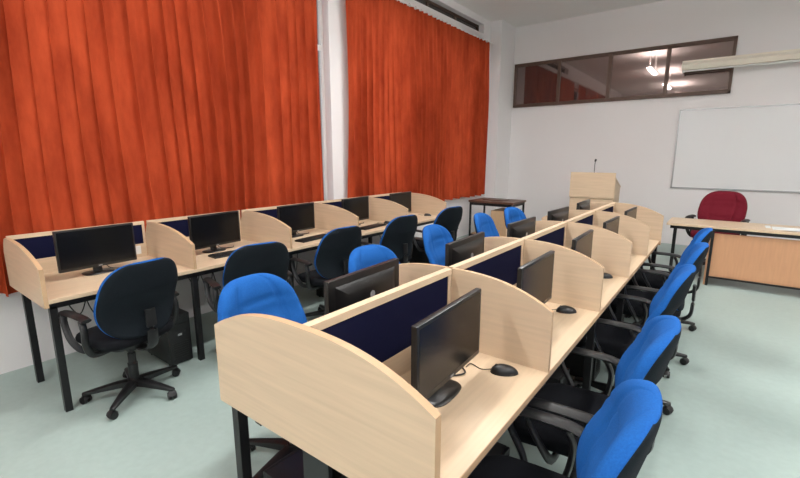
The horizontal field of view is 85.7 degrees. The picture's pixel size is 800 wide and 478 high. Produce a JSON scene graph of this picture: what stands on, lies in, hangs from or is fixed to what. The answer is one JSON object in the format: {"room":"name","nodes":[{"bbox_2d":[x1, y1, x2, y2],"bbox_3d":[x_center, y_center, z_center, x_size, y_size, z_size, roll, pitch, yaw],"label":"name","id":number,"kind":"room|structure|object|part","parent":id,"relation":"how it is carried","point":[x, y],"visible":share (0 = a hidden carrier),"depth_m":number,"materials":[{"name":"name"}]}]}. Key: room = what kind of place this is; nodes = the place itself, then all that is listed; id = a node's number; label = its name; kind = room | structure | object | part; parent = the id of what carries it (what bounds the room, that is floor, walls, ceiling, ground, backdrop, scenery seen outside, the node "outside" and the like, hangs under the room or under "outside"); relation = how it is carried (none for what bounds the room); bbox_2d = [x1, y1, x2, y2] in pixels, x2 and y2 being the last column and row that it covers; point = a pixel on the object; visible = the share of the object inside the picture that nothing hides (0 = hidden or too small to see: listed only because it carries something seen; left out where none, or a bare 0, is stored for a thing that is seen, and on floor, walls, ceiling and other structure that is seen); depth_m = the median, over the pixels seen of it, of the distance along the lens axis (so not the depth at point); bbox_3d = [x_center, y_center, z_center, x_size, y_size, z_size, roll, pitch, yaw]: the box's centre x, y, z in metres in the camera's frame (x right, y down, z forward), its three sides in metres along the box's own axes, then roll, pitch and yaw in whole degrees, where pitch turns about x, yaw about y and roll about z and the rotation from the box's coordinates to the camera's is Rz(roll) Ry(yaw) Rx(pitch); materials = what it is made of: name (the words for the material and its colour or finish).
{"room":"computer lab","nodes":[
{"label":"computer lab","id":0,"kind":"room"},
{"bbox_2d":[0,0,490,373],"bbox_3d":[-1.596,-1.449,4.780,0.240,4.220,12.800,8,14,36],"label":"wall","id":1,"kind":"structure","parent":0,"point":[15,349],"depth_m":5.44,"materials":[{"name":"paint"}]},
{"bbox_2d":[0,0,323,296],"bbox_3d":[-2.493,-1.245,3.250,0.188,3.188,5.300,8,14,36],"label":"curtain","id":2,"kind":"object","parent":1,"relation":"hanging from","point":[112,111],"visible":0.82,"depth_m":3.74,"materials":[{"name":"orange fabric"}]},
{"bbox_2d":[316,0,324,195],"bbox_3d":[-2.628,-1.342,3.444,0.008,2.730,5.360,8,14,36],"label":"pane","id":3,"kind":"object","parent":1,"relation":"attached to","point":[318,42],"visible":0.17,"depth_m":5.49,"materials":[{"name":"clear glass"}]},
{"bbox_2d":[318,0,327,200],"bbox_3d":[-2.628,-1.342,3.444,0.060,2.800,5.430,8,14,36],"label":"frame","id":4,"kind":"object","parent":1,"relation":"attached to","point":[320,46],"visible":0.15,"depth_m":5.52,"materials":[{"name":"white plastic"}]},
{"bbox_2d":[346,0,492,200],"bbox_3d":[0.544,-2.100,7.175,0.188,3.008,4.310,8,14,36],"label":"curtain","id":5,"kind":"object","parent":1,"relation":"hanging from","point":[418,81],"visible":0.98,"depth_m":6.69,"materials":[{"name":"orange fabric"}]},
{"bbox_3d":[0.519,-3.556,6.911,0.124,0.048,4.310,8,14,36],"label":"rail","id":6,"kind":"part","parent":5,"relation":"part of","materials":[{"name":"white plastic"}]},
{"bbox_2d":[415,0,476,29],"bbox_3d":[0.439,-3.838,7.090,0.008,0.100,3.530,8,14,36],"label":"pane","id":7,"kind":"object","parent":1,"relation":"attached to","point":[419,1],"visible":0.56,"depth_m":7.57,"materials":[{"name":"clear glass"}]},
{"bbox_2d":[423,0,478,30],"bbox_3d":[0.439,-3.838,7.090,0.060,0.170,3.600,8,14,36],"label":"frame","id":8,"kind":"object","parent":1,"relation":"attached to","point":[428,2],"visible":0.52,"depth_m":7.65,"materials":[{"name":"black metal"}]},
{"bbox_2d":[485,20,515,216],"bbox_3d":[2.126,-2.313,9.229,0.230,4.220,0.680,8,14,36],"label":"pillar","id":9,"kind":"structure","parent":1,"relation":"attached to","point":[502,51],"depth_m":8.99,"materials":[{"name":"paint"}]},
{"bbox_2d":[0,234,799,477],"bbox_3d":[1.570,1.129,2.841,8.200,0.100,12.800,8,14,36],"label":"floor","id":10,"kind":"structure","parent":0,"point":[735,403],"depth_m":2.75,"materials":[{"name":"tile"}]},
{"bbox_2d":[58,257,180,419],"bbox_3d":[-1.788,0.579,2.850,0.623,0.975,0.636,5,12,26],"label":"office chair","id":11,"kind":"object","parent":10,"relation":"on","point":[134,304],"visible":0.99,"depth_m":2.67,"materials":[{"name":"blue fabric"}]},
{"bbox_3d":[-1.946,0.579,2.673,0.309,0.294,0.174,6,13,29],"label":"armrest","id":12,"kind":"part","parent":11,"relation":"part of","materials":[{"name":"black plastic"}]},
{"bbox_3d":[-1.827,0.618,2.877,0.480,0.121,0.480,6,13,29],"label":"seat","id":13,"kind":"part","parent":11,"relation":"part of","materials":[{"name":"black fabric"}]},
{"bbox_3d":[-1.613,0.365,2.706,0.218,0.500,0.508,6,13,29],"label":"backrest","id":14,"kind":"part","parent":11,"relation":"part of","materials":[{"name":"blue fabric"}]},
{"bbox_3d":[-1.726,0.504,3.061,0.309,0.294,0.174,6,13,29],"label":"armrest","id":15,"kind":"part","parent":11,"relation":"part of","materials":[{"name":"black plastic"}]},
{"bbox_2d":[147,308,192,365],"bbox_3d":[-1.857,0.755,3.451,0.405,0.400,0.170,8,14,36],"label":"computer tower","id":16,"kind":"object","parent":10,"relation":"on","point":[174,347],"visible":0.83,"depth_m":3.34,"materials":[{"name":"black plastic"}]},
{"bbox_3d":[-1.697,0.766,3.331,0.006,0.325,0.140,8,14,36],"label":"panel","id":17,"kind":"part","parent":16,"relation":"part of","materials":[{"name":"plastic"}]},
{"bbox_2d":[3,192,446,411],"bbox_3d":[-1.043,0.195,4.632,0.796,1.050,4.598,8,14,36],"label":"computer desk","id":18,"kind":"object","parent":10,"relation":"on","point":[30,259],"visible":0.56,"depth_m":3.39,"materials":[{"name":"beige wood"}]},
{"bbox_2d":[52,223,136,275],"bbox_3d":[-2.234,0.077,3.162,0.140,0.345,0.500,8,13,34],"label":"computer monitor","id":19,"kind":"object","parent":18,"relation":"on","point":[97,247],"visible":0.87,"depth_m":3.11,"materials":[{"name":"plastic"}]},
{"bbox_3d":[-1.353,-0.194,4.795,0.018,0.350,4.550,8,14,36],"label":"frame","id":20,"kind":"part","parent":18,"relation":"part of","materials":[{"name":"brown wood"}]},
{"bbox_2d":[187,210,240,252],"bbox_3d":[-1.684,-0.061,3.875,0.140,0.345,0.500,7,13,30],"label":"computer monitor","id":21,"kind":"object","parent":18,"relation":"on","point":[213,230],"visible":0.97,"depth_m":3.83,"materials":[{"name":"plastic"}]},
{"bbox_2d":[208,250,234,258],"bbox_3d":[-1.456,0.118,3.804,0.130,0.020,0.430,9,14,39],"label":"keyboard","id":22,"kind":"object","parent":18,"relation":"on","point":[227,253],"visible":0.56,"depth_m":3.68,"materials":[{"name":"black plastic"}]},
{"bbox_2d":[277,202,314,237],"bbox_3d":[-1.131,-0.201,4.594,0.140,0.345,0.500,7,13,33],"label":"computer monitor","id":23,"kind":"object","parent":18,"relation":"on","point":[300,217],"visible":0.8,"depth_m":4.57,"materials":[{"name":"plastic"}]},
{"bbox_2d":[295,233,325,242],"bbox_3d":[-0.890,-0.012,4.473,0.130,0.020,0.430,7,13,32],"label":"keyboard","id":24,"kind":"object","parent":18,"relation":"on","point":[320,236],"visible":0.91,"depth_m":4.38,"materials":[{"name":"black plastic"}]},
{"bbox_2d":[341,196,368,224],"bbox_3d":[-0.579,-0.340,5.309,0.140,0.345,0.500,7,13,32],"label":"computer monitor","id":25,"kind":"object","parent":18,"relation":"on","point":[359,206],"visible":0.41,"depth_m":5.30,"materials":[{"name":"plastic"}]},
{"bbox_2d":[360,223,385,229],"bbox_3d":[-0.338,-0.151,5.190,0.130,0.020,0.430,7,13,32],"label":"keyboard","id":26,"kind":"object","parent":18,"relation":"on","point":[376,225],"visible":0.97,"depth_m":5.14,"materials":[{"name":"black plastic"}]},
{"bbox_2d":[389,191,410,211],"bbox_3d":[-0.026,-0.480,6.027,0.140,0.345,0.500,8,13,34],"label":"computer monitor","id":27,"kind":"object","parent":18,"relation":"on","point":[402,198],"visible":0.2,"depth_m":6.01,"materials":[{"name":"plastic"}]},
{"bbox_2d":[202,242,291,352],"bbox_3d":[-1.184,0.462,3.454,0.636,0.975,0.623,-10,15,-41],"label":"office chair","id":28,"kind":"object","parent":10,"relation":"on","point":[267,257],"visible":0.39,"depth_m":3.17,"materials":[{"name":"blue fabric"}]},
{"bbox_3d":[-1.396,0.448,3.347,0.174,0.294,0.309,-9,14,-38],"label":"armrest","id":29,"kind":"part","parent":28,"relation":"part of","materials":[{"name":"black plastic"}]},
{"bbox_3d":[-1.059,0.259,3.252,0.508,0.500,0.218,-9,14,-38],"label":"backrest","id":30,"kind":"part","parent":28,"relation":"part of","materials":[{"name":"blue fabric"}]},
{"bbox_3d":[-1.044,0.394,3.626,0.174,0.294,0.309,-9,14,-38],"label":"armrest","id":31,"kind":"part","parent":28,"relation":"part of","materials":[{"name":"black plastic"}]},
{"bbox_2d":[217,273,306,477],"bbox_3d":[-0.563,0.707,2.200,0.628,0.972,0.633,7,13,32],"label":"office chair","id":32,"kind":"object","parent":10,"relation":"on","point":[258,293],"visible":0.28,"depth_m":2.27,"materials":[{"name":"blue fabric"}]},
{"bbox_3d":[-0.733,0.451,2.268,0.218,0.500,0.508,7,13,32],"label":"backrest","id":33,"kind":"part","parent":32,"relation":"part of","materials":[{"name":"blue fabric"}]},
{"bbox_2d":[263,448,303,477],"bbox_3d":[-0.323,1.104,1.658,0.405,0.400,0.170,8,14,36],"label":"computer tower","id":34,"kind":"object","parent":10,"relation":"on","point":[291,465],"visible":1,"depth_m":1.69,"materials":[{"name":"black plastic"}]},
{"bbox_2d":[315,269,323,296],"bbox_3d":[-0.753,0.477,4.884,0.405,0.400,0.170,8,14,36],"label":"computer tower","id":35,"kind":"object","parent":10,"relation":"on","point":[319,292],"visible":0.06,"depth_m":4.92,"materials":[{"name":"black plastic"}]},
{"bbox_2d":[289,226,361,316],"bbox_3d":[-0.682,0.329,4.144,0.628,0.972,0.633,10,15,42],"label":"office chair","id":36,"kind":"object","parent":10,"relation":"on","point":[331,258],"visible":0.63,"depth_m":3.90,"materials":[{"name":"blue fabric"}]},
{"bbox_3d":[-0.875,0.320,4.006,0.309,0.294,0.174,10,15,42],"label":"armrest","id":37,"kind":"part","parent":36,"relation":"part of","materials":[{"name":"black plastic"}]},
{"bbox_3d":[-0.714,0.365,4.176,0.480,0.121,0.480,10,15,42],"label":"seat","id":38,"kind":"part","parent":36,"relation":"part of","materials":[{"name":"black fabric"}]},
{"bbox_3d":[-0.534,0.122,3.957,0.218,0.500,0.508,10,15,42],"label":"backrest","id":39,"kind":"part","parent":36,"relation":"part of","materials":[{"name":"blue fabric"}]},
{"bbox_2d":[348,244,399,273],"bbox_3d":[-0.023,0.565,2.933,0.628,0.972,0.633,9,14,40],"label":"office chair","id":40,"kind":"object","parent":10,"relation":"on","point":[361,257],"visible":0.22,"depth_m":2.99,"materials":[{"name":"blue fabric"}]},
{"bbox_2d":[360,215,417,263],"bbox_3d":[-0.123,0.185,4.885,0.633,0.972,0.628,-11,15,-44],"label":"office chair","id":41,"kind":"object","parent":10,"relation":"on","point":[398,235],"visible":0.53,"depth_m":4.62,"materials":[{"name":"blue fabric"}]},
{"bbox_3d":[0.020,-0.021,4.694,0.508,0.500,0.218,-11,15,-44],"label":"backrest","id":42,"kind":"part","parent":41,"relation":"part of","materials":[{"name":"blue fabric"}]},
{"bbox_2d":[409,237,428,263],"bbox_3d":[0.351,0.198,6.317,0.405,0.400,0.170,8,14,36],"label":"computer tower","id":43,"kind":"object","parent":10,"relation":"on","point":[417,256],"visible":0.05,"depth_m":6.29,"materials":[{"name":"black plastic"}]},
{"bbox_2d":[422,224,452,265],"bbox_3d":[0.516,0.385,3.860,0.628,0.972,0.633,7,13,32],"label":"office chair","id":44,"kind":"object","parent":10,"relation":"on","point":[435,237],"visible":0.26,"depth_m":3.87,"materials":[{"name":"blue fabric"}]},
{"bbox_2d":[413,206,462,251],"bbox_3d":[0.488,0.034,5.662,0.633,0.972,0.628,-10,15,-42],"label":"office chair","id":45,"kind":"object","parent":10,"relation":"on","point":[450,218],"visible":0.48,"depth_m":5.40,"materials":[{"name":"blue fabric"}]},
{"bbox_3d":[0.458,0.070,5.696,0.480,0.121,0.480,-10,15,-42],"label":"seat","id":46,"kind":"part","parent":45,"relation":"part of","materials":[{"name":"black fabric"}]},
{"bbox_3d":[0.285,0.022,5.537,0.174,0.294,0.309,-10,15,-42],"label":"armrest","id":47,"kind":"part","parent":45,"relation":"part of","materials":[{"name":"black plastic"}]},
{"bbox_3d":[0.625,-0.171,5.466,0.508,0.500,0.218,-10,15,-42],"label":"backrest","id":48,"kind":"part","parent":45,"relation":"part of","materials":[{"name":"blue fabric"}]},
{"bbox_2d":[214,202,663,477],"bbox_3d":[0.995,0.477,3.037,0.946,1.105,4.275,8,14,36],"label":"computer desk","id":49,"kind":"object","parent":10,"relation":"on","point":[336,386],"visible":0.85,"depth_m":1.52,"materials":[{"name":"brown wood"}]},
{"bbox_2d":[303,450,347,477],"bbox_3d":[0.995,0.425,3.027,0.120,0.170,4.196,8,14,36],"label":"cable tray","id":50,"kind":"object","parent":49,"relation":"on","point":[313,467],"depth_m":1.39,"materials":[{"name":"metal"}]},
{"bbox_2d":[324,258,398,314],"bbox_3d":[-0.109,0.319,1.815,0.140,0.385,0.470,7,13,34],"label":"computer monitor","id":51,"kind":"object","parent":49,"relation":"on","point":[346,290],"visible":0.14,"depth_m":1.75,"materials":[{"name":"plastic"}]},
{"bbox_2d":[411,288,480,407],"bbox_3d":[0.138,0.392,1.545,0.140,0.345,0.470,7,13,33],"label":"computer monitor","id":52,"kind":"object","parent":49,"relation":"on","point":[443,342],"visible":0.89,"depth_m":1.47,"materials":[{"name":"plastic"}]},
{"bbox_3d":[0.995,0.110,2.965,0.032,0.357,4.225,8,14,36],"label":"spine frame","id":53,"kind":"part","parent":49,"relation":"part of","materials":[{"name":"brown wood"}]},
{"bbox_2d":[445,232,484,266],"bbox_3d":[0.422,0.185,2.504,0.140,0.385,0.470,7,13,34],"label":"computer monitor","id":54,"kind":"object","parent":49,"relation":"on","point":[457,251],"visible":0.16,"depth_m":2.43,"materials":[{"name":"plastic"}]},
{"bbox_2d":[466,363,517,376],"bbox_3d":[0.368,0.513,1.730,0.208,0.035,0.064,3,12,17],"label":"computer mouse","id":55,"kind":"object","parent":49,"relation":"on","point":[500,369],"visible":1,"depth_m":1.70,"materials":[{"name":"black plastic"}]},
{"bbox_2d":[507,217,535,237],"bbox_3d":[0.933,0.056,3.167,0.140,0.385,0.470,9,14,37],"label":"computer monitor","id":56,"kind":"object","parent":49,"relation":"on","point":[525,227],"visible":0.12,"depth_m":3.10,"materials":[{"name":"plastic"}]},
{"bbox_2d":[516,250,554,303],"bbox_3d":[0.651,0.262,2.212,0.140,0.345,0.470,8,14,36],"label":"computer monitor","id":57,"kind":"object","parent":49,"relation":"on","point":[535,277],"visible":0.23,"depth_m":2.17,"materials":[{"name":"plastic"}]},
{"bbox_2d":[547,206,568,220],"bbox_3d":[1.445,-0.073,3.832,0.140,0.385,0.470,9,14,39],"label":"computer monitor","id":58,"kind":"object","parent":49,"relation":"on","point":[561,214],"visible":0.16,"depth_m":3.78,"materials":[{"name":"plastic"}]},
{"bbox_2d":[552,305,576,313],"bbox_3d":[0.874,0.383,2.399,0.208,0.035,0.064,3,12,17],"label":"computer mouse","id":59,"kind":"object","parent":49,"relation":"on","point":[564,309],"visible":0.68,"depth_m":2.37,"materials":[{"name":"black plastic"}]},
{"bbox_2d":[571,229,593,257],"bbox_3d":[1.164,0.133,2.877,0.140,0.345,0.470,8,14,35],"label":"computer monitor","id":60,"kind":"object","parent":49,"relation":"on","point":[582,244],"visible":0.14,"depth_m":2.82,"materials":[{"name":"plastic"}]},
{"bbox_2d":[576,199,589,209],"bbox_3d":[1.941,-0.199,4.476,0.140,0.385,0.470,8,14,35],"label":"computer monitor","id":61,"kind":"object","parent":49,"relation":"on","point":[584,205],"visible":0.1,"depth_m":4.41,"materials":[{"name":"plastic"}]},
{"bbox_2d":[603,273,612,278],"bbox_3d":[1.404,0.253,3.068,0.208,0.035,0.064,3,12,17],"label":"computer mouse","id":62,"kind":"object","parent":49,"relation":"on","point":[606,275],"visible":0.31,"depth_m":3.03,"materials":[{"name":"black plastic"}]},
{"bbox_2d":[603,216,619,233],"bbox_3d":[1.677,0.003,3.543,0.140,0.345,0.470,8,14,37],"label":"computer monitor","id":63,"kind":"object","parent":49,"relation":"on","point":[612,224],"visible":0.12,"depth_m":3.49,"materials":[{"name":"plastic"}]},
{"bbox_2d":[624,207,636,218],"bbox_3d":[2.190,-0.126,4.209,0.140,0.345,0.470,9,14,37],"label":"computer monitor","id":64,"kind":"object","parent":49,"relation":"on","point":[632,212],"visible":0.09,"depth_m":4.14,"materials":[{"name":"plastic"}]},
{"bbox_2d":[474,213,499,236],"bbox_3d":[1.106,0.224,4.679,0.623,0.975,0.636,6,12,28],"label":"office chair","id":65,"kind":"object","parent":10,"relation":"on","point":[483,222],"visible":0.21,"depth_m":4.74,"materials":[{"name":"blue fabric"}]},
{"bbox_2d":[469,197,525,236],"bbox_3d":[1.806,-0.344,8.057,0.860,0.800,0.640,8,14,36],"label":"side table","id":66,"kind":"object","parent":10,"relation":"on","point":[497,215],"visible":0.54,"depth_m":7.79,"materials":[{"name":"laminate"}]},
{"bbox_2d":[485,442,509,456],"bbox_3d":[0.254,1.058,1.894,0.405,0.400,0.170,8,14,36],"label":"computer tower","id":67,"kind":"object","parent":10,"relation":"on","point":[498,448],"visible":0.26,"depth_m":1.79,"materials":[{"name":"black plastic"}]},
{"bbox_2d":[504,207,525,227],"bbox_3d":[1.558,0.128,5.181,0.628,0.972,0.633,10,15,41],"label":"office chair","id":68,"kind":"object","parent":10,"relation":"on","point":[511,214],"visible":0.24,"depth_m":5.24,"materials":[{"name":"blue fabric"}]},
{"bbox_2d":[546,366,569,384],"bbox_3d":[0.766,0.929,2.560,0.405,0.400,0.170,8,14,36],"label":"computer tower","id":69,"kind":"object","parent":10,"relation":"on","point":[557,376],"visible":0.12,"depth_m":2.38,"materials":[{"name":"black plastic"}]},
{"bbox_2d":[468,379,662,477],"bbox_3d":[0.413,0.868,1.363,0.623,0.975,0.636,6,12,28],"label":"office chair","id":70,"kind":"object","parent":10,"relation":"on","point":[616,442],"visible":0.96,"depth_m":1.28,"materials":[{"name":"blue fabric"}]},
{"bbox_3d":[0.375,0.907,1.391,0.480,0.121,0.480,7,13,30],"label":"seat","id":71,"kind":"part","parent":70,"relation":"part of","materials":[{"name":"black fabric"}]},
{"bbox_3d":[0.483,0.793,1.571,0.309,0.294,0.174,7,13,30],"label":"armrest","id":72,"kind":"part","parent":70,"relation":"part of","materials":[{"name":"black plastic"}]},
{"bbox_3d":[0.586,0.656,1.212,0.218,0.500,0.508,7,13,30],"label":"backrest","id":73,"kind":"part","parent":70,"relation":"part of","materials":[{"name":"blue fabric"}]},
{"bbox_2d":[564,353,600,379],"bbox_3d":[1.279,0.799,3.225,0.405,0.400,0.170,8,14,36],"label":"computer tower","id":74,"kind":"object","parent":10,"relation":"on","point":[574,362],"visible":0.23,"depth_m":3.13,"materials":[{"name":"black plastic"}]},
{"bbox_3d":[1.438,0.810,3.105,0.006,0.325,0.140,8,14,36],"label":"panel","id":75,"kind":"part","parent":74,"relation":"part of","materials":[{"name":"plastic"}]},
{"bbox_2d":[569,159,620,207],"bbox_3d":[3.328,-0.594,7.407,0.720,1.539,0.485,8,14,36],"label":"lectern","id":76,"kind":"object","parent":10,"relation":"on","point":[596,187],"visible":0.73,"depth_m":7.16,"materials":[{"name":"brown wood"}]},
{"bbox_2d":[513,315,681,477],"bbox_3d":[0.796,0.769,1.880,0.628,0.972,0.633,7,13,31],"label":"office chair","id":77,"kind":"object","parent":10,"relation":"on","point":[648,357],"visible":0.48,"depth_m":1.75,"materials":[{"name":"blue fabric"}]},
{"bbox_3d":[0.631,0.767,1.708,0.309,0.294,0.174,7,13,31],"label":"armrest","id":78,"kind":"part","parent":77,"relation":"part of","materials":[{"name":"black plastic"}]},
{"bbox_3d":[0.759,0.807,1.906,0.480,0.121,0.480,7,13,31],"label":"seat","id":79,"kind":"part","parent":77,"relation":"part of","materials":[{"name":"black fabric"}]},
{"bbox_3d":[0.871,0.694,2.084,0.309,0.294,0.174,7,13,31],"label":"armrest","id":80,"kind":"part","parent":77,"relation":"part of","materials":[{"name":"black plastic"}]},
{"bbox_3d":[0.968,0.556,1.724,0.218,0.500,0.508,7,13,31],"label":"backrest","id":81,"kind":"part","parent":77,"relation":"part of","materials":[{"name":"blue fabric"}]},
{"bbox_2d":[599,308,623,321],"bbox_3d":[1.792,0.670,3.891,0.405,0.400,0.170,8,14,36],"label":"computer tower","id":82,"kind":"object","parent":10,"relation":"on","point":[605,315],"visible":0.02,"depth_m":3.77,"materials":[{"name":"black plastic"}]},
{"bbox_2d":[573,264,695,414],"bbox_3d":[1.421,0.609,2.708,0.628,0.972,0.633,7,13,33],"label":"office chair","id":83,"kind":"object","parent":10,"relation":"on","point":[613,337],"visible":0.51,"depth_m":2.56,"materials":[{"name":"blue fabric"}]},
{"bbox_3d":[1.385,0.646,2.735,0.480,0.121,0.480,7,13,33],"label":"seat","id":84,"kind":"part","parent":83,"relation":"part of","materials":[{"name":"black fabric"}]},
{"bbox_3d":[1.250,0.605,2.542,0.309,0.294,0.174,7,13,33],"label":"armrest","id":85,"kind":"part","parent":83,"relation":"part of","materials":[{"name":"black plastic"}]},
{"bbox_3d":[1.504,0.533,2.909,0.309,0.294,0.174,7,13,33],"label":"armrest","id":86,"kind":"part","parent":83,"relation":"part of","materials":[{"name":"black plastic"}]},
{"bbox_3d":[1.589,0.397,2.546,0.218,0.500,0.508,7,13,33],"label":"backrest","id":87,"kind":"part","parent":83,"relation":"part of","materials":[{"name":"blue fabric"}]},
{"bbox_2d":[610,242,708,377],"bbox_3d":[1.952,0.484,3.348,0.628,0.972,0.633,7,13,32],"label":"office chair","id":88,"kind":"object","parent":10,"relation":"on","point":[695,255],"visible":0.52,"depth_m":3.19,"materials":[{"name":"blue fabric"}]},
{"bbox_3d":[1.784,0.481,3.179,0.309,0.294,0.174,7,13,32],"label":"armrest","id":89,"kind":"part","parent":88,"relation":"part of","materials":[{"name":"black plastic"}]},
{"bbox_3d":[1.916,0.521,3.374,0.480,0.121,0.480,7,13,32],"label":"seat","id":90,"kind":"part","parent":88,"relation":"part of","materials":[{"name":"black fabric"}]},
{"bbox_3d":[2.031,0.408,3.551,0.309,0.294,0.174,7,13,32],"label":"armrest","id":91,"kind":"part","parent":88,"relation":"part of","materials":[{"name":"black plastic"}]},
{"bbox_3d":[2.122,0.272,3.189,0.218,0.500,0.508,7,13,32],"label":"backrest","id":92,"kind":"part","parent":88,"relation":"part of","materials":[{"name":"blue fabric"}]},
{"bbox_2d":[624,228,712,330],"bbox_3d":[2.452,0.358,3.997,0.628,0.972,0.633,8,13,34],"label":"office chair","id":93,"kind":"object","parent":10,"relation":"on","point":[649,280],"visible":0.43,"depth_m":3.89,"materials":[{"name":"blue fabric"}]},
{"bbox_3d":[2.417,0.395,4.025,0.480,0.121,0.480,8,13,34],"label":"seat","id":94,"kind":"part","parent":93,"relation":"part of","materials":[{"name":"black fabric"}]},
{"bbox_3d":[2.279,0.353,3.834,0.309,0.294,0.174,8,13,34],"label":"armrest","id":95,"kind":"part","parent":93,"relation":"part of","materials":[{"name":"black plastic"}]},
{"bbox_3d":[2.539,0.283,4.197,0.309,0.294,0.174,8,13,34],"label":"armrest","id":96,"kind":"part","parent":93,"relation":"part of","materials":[{"name":"black plastic"}]},
{"bbox_3d":[2.618,0.146,3.832,0.218,0.500,0.508,8,13,34],"label":"backrest","id":97,"kind":"part","parent":93,"relation":"part of","materials":[{"name":"blue fabric"}]},
{"bbox_2d":[685,191,749,264],"bbox_3d":[4.481,-0.114,6.120,0.704,1.089,0.709,-10,15,-42],"label":"office chair","id":98,"kind":"object","parent":10,"relation":"on","point":[716,205],"visible":0.4,"depth_m":6.18,"materials":[{"name":"red fabric"}]},
{"bbox_3d":[4.271,-0.181,6.253,0.346,0.329,0.195,-10,15,-42],"label":"armrest","id":99,"kind":"part","parent":98,"relation":"part of","materials":[{"name":"black plastic"}]},
{"bbox_3d":[4.452,-0.062,6.095,0.538,0.136,0.538,-10,15,-42],"label":"seat","id":100,"kind":"part","parent":98,"relation":"part of","materials":[{"name":"red fabric"}]},
{"bbox_3d":[4.653,-0.406,6.220,0.244,0.560,0.569,-10,15,-42],"label":"backrest","id":101,"kind":"part","parent":98,"relation":"part of","materials":[{"name":"red fabric"}]},
{"bbox_3d":[4.616,-0.110,5.889,0.346,0.329,0.195,-10,15,-42],"label":"armrest","id":102,"kind":"part","parent":98,"relation":"part of","materials":[{"name":"black plastic"}]},
{"bbox_2d":[666,217,799,289],"bbox_3d":[4.522,0.240,5.184,2.270,0.750,0.640,8,14,36],"label":"desk","id":103,"kind":"object","parent":10,"relation":"on","point":[774,262],"visible":0.88,"depth_m":5.14,"materials":[{"name":"brown wood"}]},
{"bbox_3d":[4.686,0.288,5.067,1.760,0.700,0.540,8,14,36],"label":"panel","id":104,"kind":"part","parent":103,"relation":"part of","materials":[{"name":"brown wood"}]},
{"bbox_2d":[765,225,799,231],"bbox_3d":[4.640,-0.104,4.963,0.660,0.010,0.360,8,14,36],"label":"paper stack","id":105,"kind":"object","parent":103,"relation":"on","point":[766,226],"visible":1,"depth_m":5.03,"materials":[{"name":"white paper"}]},
{"bbox_2d":[453,0,664,27],"bbox_3d":[1.570,-3.112,2.017,8.200,0.100,12.800,8,14,36],"label":"ceiling","id":106,"kind":"structure","parent":0,"point":[518,13],"depth_m":7.84,"materials":[{"name":"paint"}]},
{"bbox_2d":[508,0,799,245],"bbox_3d":[5.375,-1.950,7.359,8.190,4.220,0.200,8,14,36],"label":"wall","id":107,"kind":"structure","parent":0,"point":[634,140],"depth_m":7.90,"materials":[{"name":"paint"}]},
{"bbox_2d":[515,41,733,104],"bbox_3d":[3.937,-3.043,8.106,3.650,0.790,0.008,8,14,36],"label":"pane","id":108,"kind":"object","parent":107,"relation":"attached to","point":[641,73],"visible":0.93,"depth_m":7.94,"materials":[{"name":"clear glass"}]},
{"bbox_2d":[513,36,737,107],"bbox_3d":[3.931,-3.041,8.099,3.740,0.880,0.050,8,14,36],"label":"frame","id":109,"kind":"object","parent":107,"relation":"attached to","point":[731,38],"visible":0.99,"depth_m":7.90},
{"bbox_2d":[670,103,799,193],"bbox_3d":[6.084,-1.407,6.739,3.040,1.370,0.080,8,14,36],"label":"whiteboard","id":110,"kind":"object","parent":107,"relation":"attached to","point":[742,148],"visible":1,"depth_m":7.12,"materials":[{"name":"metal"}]},
{"bbox_2d":[681,49,799,72],"bbox_3d":[5.455,-2.796,6.770,1.720,0.185,0.272,8,14,36],"label":"tube light","id":111,"kind":"object","parent":107,"relation":"attached to","point":[793,55],"visible":1,"depth_m":6.73,"materials":[{"name":"plastic"}]}
]}

